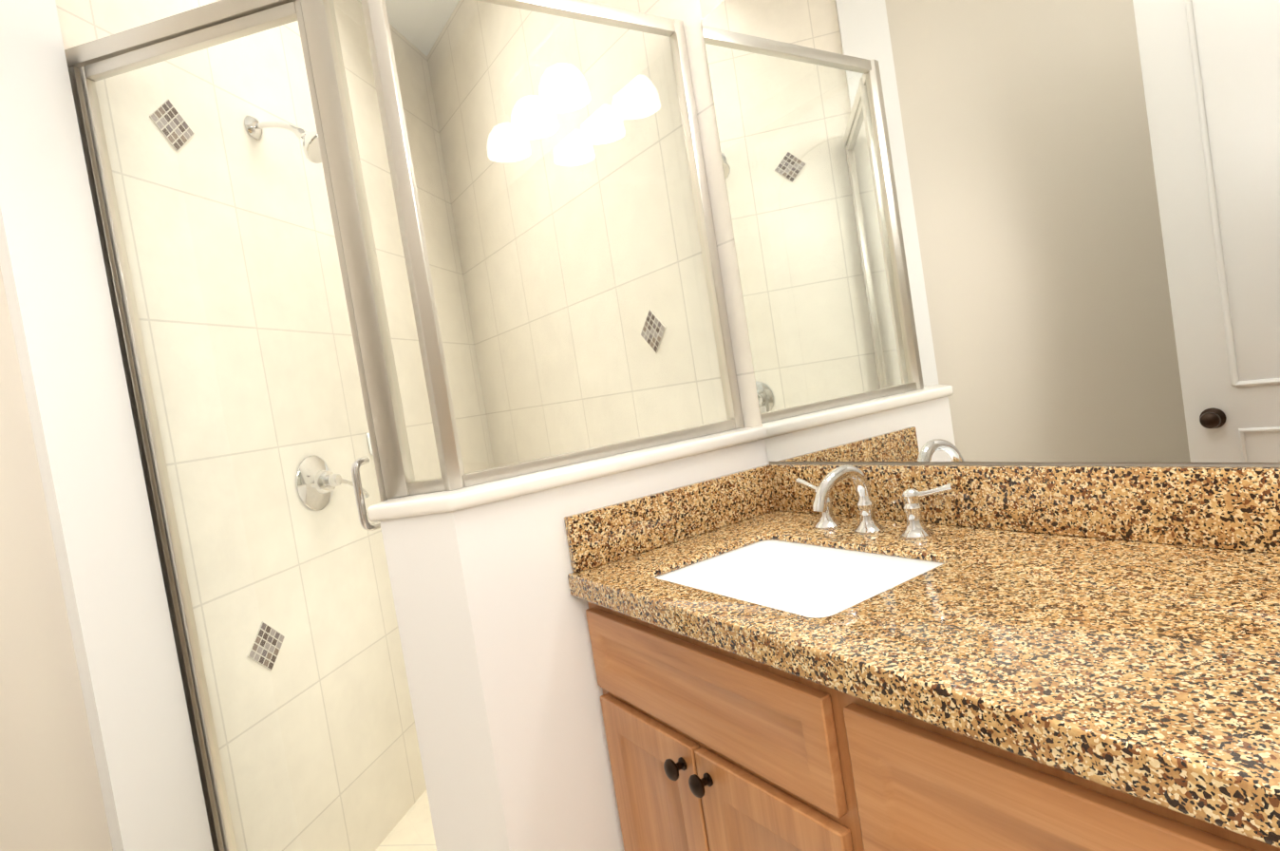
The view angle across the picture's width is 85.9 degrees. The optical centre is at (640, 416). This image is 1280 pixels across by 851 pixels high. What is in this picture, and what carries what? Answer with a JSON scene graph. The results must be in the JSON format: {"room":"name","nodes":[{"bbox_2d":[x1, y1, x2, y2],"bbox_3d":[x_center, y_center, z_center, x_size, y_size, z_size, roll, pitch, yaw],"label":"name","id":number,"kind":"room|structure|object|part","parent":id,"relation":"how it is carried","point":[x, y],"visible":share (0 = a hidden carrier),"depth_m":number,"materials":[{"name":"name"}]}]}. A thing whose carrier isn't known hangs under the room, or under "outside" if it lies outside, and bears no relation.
{"room":"bathroom","nodes":[
{"label":"bathroom","id":0,"kind":"room"},
{"bbox_2d":[0,265,112,850],"bbox_3d":[-1.275,-0.040,0.744,0.120,2.820,1.392,-8,2,12],"label":"wall","id":1,"kind":"structure","parent":0,"point":[51,799],"depth_m":1.20,"materials":[{"name":"beige paint"}]},
{"bbox_2d":[0,0,213,850],"bbox_3d":[-1.086,-0.092,1.323,0.025,2.820,0.178,-8,2,12],"label":"wall","id":2,"kind":"structure","parent":0,"point":[70,359],"depth_m":1.32,"materials":[{"name":"white paint"}]},
{"bbox_2d":[55,0,494,850],"bbox_3d":[-0.962,-0.151,2.309,0.120,2.820,1.809,-8,2,12],"label":"tiled wall","id":3,"kind":"structure","parent":0,"point":[84,21],"depth_m":1.84,"materials":[{"name":"beige tile"}]},
{"bbox_2d":[149,98,194,150],"bbox_3d":[-1.120,-0.698,1.646,0.004,0.124,0.124,-8,2,12],"label":"wall tiles","id":4,"kind":"structure","parent":3,"relation":"attached to","point":[167,126],"depth_m":1.64,"materials":[{"name":"tile"}]},
{"bbox_2d":[247,621,284,670],"bbox_3d":[-0.921,0.566,1.697,0.004,0.124,0.124,-8,2,12],"label":"wall tiles","id":5,"kind":"structure","parent":3,"relation":"attached to","point":[260,640],"depth_m":1.69,"materials":[{"name":"tile"}]},
{"bbox_2d":[244,114,321,163],"bbox_3d":[-0.961,-0.772,1.895,0.227,0.165,0.092,-8,2,12],"label":"shower head","id":6,"kind":"object","parent":3,"relation":"attached to","point":[299,132],"depth_m":1.89},
{"bbox_2d":[295,455,369,509],"bbox_3d":[-0.885,0.181,1.972,0.196,0.156,0.120,-10,3,-33],"label":"shower valve","id":7,"kind":"object","parent":3,"relation":"attached to","point":[304,469],"depth_m":1.92,"materials":[{"name":"silver metal"}]},
{"bbox_2d":[366,432,372,454],"bbox_3d":[-0.852,0.083,2.267,0.041,0.074,0.100,-8,2,12],"label":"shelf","id":8,"kind":"object","parent":3,"relation":"attached to","point":[369,445],"depth_m":2.22,"materials":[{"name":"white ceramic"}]},
{"bbox_2d":[384,0,459,56],"bbox_3d":[-0.711,-1.598,0.755,2.343,0.080,5.200,-10,3,-33],"label":"ceiling","id":9,"kind":"structure","parent":0,"point":[418,9],"depth_m":2.78,"materials":[{"name":"white paint"}]},
{"bbox_2d":[426,0,762,467],"bbox_3d":[-0.349,-0.260,2.631,0.100,2.820,2.319,-10,3,-33],"label":"wall","id":10,"kind":"structure","parent":0,"point":[687,13],"depth_m":2.20,"materials":[{"name":"beige tile"}]},
{"bbox_2d":[640,309,665,353],"bbox_3d":[0.038,-0.244,1.960,0.004,0.124,0.124,-10,3,-33],"label":"wall tiles","id":11,"kind":"object","parent":10,"relation":"attached to","point":[650,323],"depth_m":1.96,"materials":[{"name":"tile"}]},
{"bbox_2d":[701,0,1279,466],"bbox_3d":[0.994,-0.484,0.542,0.106,1.051,2.659,-10,3,-33],"label":"mirror","id":12,"kind":"object","parent":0,"point":[1013,230],"depth_m":1.10,"materials":[{"name":"silver mirror"}]},
{"bbox_3d":[-0.262,1.255,0.869,2.343,0.060,5.200,-10,3,-33],"label":"floor","id":13,"kind":"structure","parent":0,"visible":0},
{"bbox_2d":[375,790,436,850],"bbox_3d":[-0.577,1.216,2.172,1.224,0.012,1.629,-10,3,-33],"label":"shower floor","id":14,"kind":"structure","parent":13,"relation":"on","point":[410,821],"depth_m":2.04,"materials":[{"name":"tile"}]},
{"bbox_2d":[379,438,769,850],"bbox_3d":[-0.038,0.637,1.521,0.874,1.040,0.219,-10,3,-33],"label":"wall","id":15,"kind":"structure","parent":13,"relation":"on","point":[505,691],"depth_m":1.27,"materials":[{"name":"white paint"}]},
{"bbox_2d":[367,426,767,521],"bbox_3d":[-0.130,0.110,1.496,0.892,0.030,0.254,-10,3,-33],"label":"wall cap","id":16,"kind":"object","parent":15,"relation":"on","point":[436,502],"visible":0.79,"depth_m":1.33,"materials":[{"name":"white paint"}]},
{"bbox_2d":[564,463,1279,850],"bbox_3d":[0.873,0.557,0.385,0.584,1.005,2.677,-10,3,-33],"label":"bathroom vanity","id":17,"kind":"object","parent":13,"relation":"on","point":[917,657],"visible":1,"depth_m":0.89,"materials":[{"name":"brown stone"}]},
{"bbox_3d":[0.048,0.784,1.232,0.018,0.505,0.295,-10,3,-33],"label":"door","id":18,"kind":"part","parent":17,"relation":"part of","materials":[{"name":"brown wood"}]},
{"bbox_3d":[0.057,0.567,1.111,0.032,0.034,0.034,-10,3,-33],"label":"knob","id":19,"kind":"part","parent":17,"relation":"part of","materials":[{"name":"brown metal"}]},
{"bbox_3d":[0.093,0.564,1.056,0.032,0.034,0.034,-10,3,-33],"label":"knob","id":20,"kind":"part","parent":17,"relation":"part of","materials":[{"name":"brown metal"}]},
{"bbox_3d":[0.212,0.768,0.980,0.018,0.505,0.296,-10,3,-33],"label":"door","id":21,"kind":"part","parent":17,"relation":"part of","materials":[{"name":"brown wood"}]},
{"bbox_2d":[795,477,842,529],"bbox_3d":[0.359,0.176,1.409,0.056,0.095,0.105,-10,3,-33],"label":"faucet","id":22,"kind":"object","parent":17,"relation":"on","point":[826,520],"depth_m":1.38,"materials":[{"name":"silver metal"}]},
{"bbox_2d":[811,464,885,534],"bbox_3d":[0.380,0.158,1.273,0.166,0.135,0.056,-10,3,-33],"label":"faucet","id":23,"kind":"object","parent":17,"relation":"on","point":[868,524],"depth_m":1.28,"materials":[{"name":"silver metal"}]},
{"bbox_2d":[899,482,956,540],"bbox_3d":[0.497,0.163,1.198,0.056,0.095,0.105,-10,3,-33],"label":"faucet","id":24,"kind":"object","parent":17,"relation":"on","point":[915,529],"depth_m":1.20,"materials":[{"name":"silver metal"}]},
{"bbox_3d":[0.399,0.418,0.602,0.018,0.185,0.513,-10,3,-33],"label":"drawer","id":25,"kind":"part","parent":17,"relation":"part of","materials":[{"name":"brown wood"}]},
{"bbox_3d":[-0.585,1.202,1.434,0.486,0.100,0.486,-10,3,-33],"label":"sill","id":26,"kind":"structure","parent":0,"visible":0},
{"bbox_2d":[64,0,744,850],"bbox_3d":[-0.389,0.120,1.575,1.230,1.965,0.520,-10,3,-33],"label":"glass frame","id":27,"kind":"object","parent":26,"relation":"on","point":[175,36],"visible":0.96,"depth_m":1.38,"materials":[{"name":"clear glass"}]},
{"bbox_3d":[-0.887,-0.737,1.357,0.363,0.024,0.363,-10,3,-33],"label":"door rail","id":28,"kind":"part","parent":27,"relation":"part of","materials":[{"name":"silver metal"}]},
{"bbox_3d":[-0.742,0.189,1.393,0.354,1.859,0.354,-10,3,-33],"label":"door glass","id":29,"kind":"part","parent":27,"relation":"part of","materials":[{"name":"clear glass"}]},
{"bbox_3d":[-0.539,-0.338,1.315,0.057,0.995,0.057,-10,3,-33],"label":"strike post","id":30,"kind":"part","parent":27,"relation":"part of","materials":[{"name":"silver metal"}]},
{"bbox_3d":[-0.526,0.149,1.317,0.041,0.145,0.041,-10,3,-33],"label":"door pull","id":31,"kind":"part","parent":27,"relation":"part of","materials":[{"name":"silver metal"}]},
{"bbox_3d":[-0.482,-0.346,1.303,0.057,0.955,0.057,-10,3,-33],"label":"inline glass","id":32,"kind":"part","parent":27,"relation":"part of","materials":[{"name":"clear glass"}]},
{"bbox_3d":[-0.429,-0.354,1.291,0.040,0.995,0.040,-10,3,-33],"label":"corner post","id":33,"kind":"part","parent":27,"relation":"part of","materials":[{"name":"silver metal"}]},
{"bbox_3d":[-0.199,-0.886,1.475,0.720,0.030,0.026,-10,3,-33],"label":"rail","id":34,"kind":"part","parent":27,"relation":"part of","materials":[{"name":"silver metal"}]},
{"label":"glass","id":35,"kind":"part","parent":27,"relation":"part of","materials":[{"name":"clear glass"}]},
{"bbox_3d":[-0.049,0.069,1.514,0.720,0.024,0.026,-10,3,-33],"label":"rail","id":36,"kind":"part","parent":27,"relation":"part of","materials":[{"name":"silver metal"}]}
]}

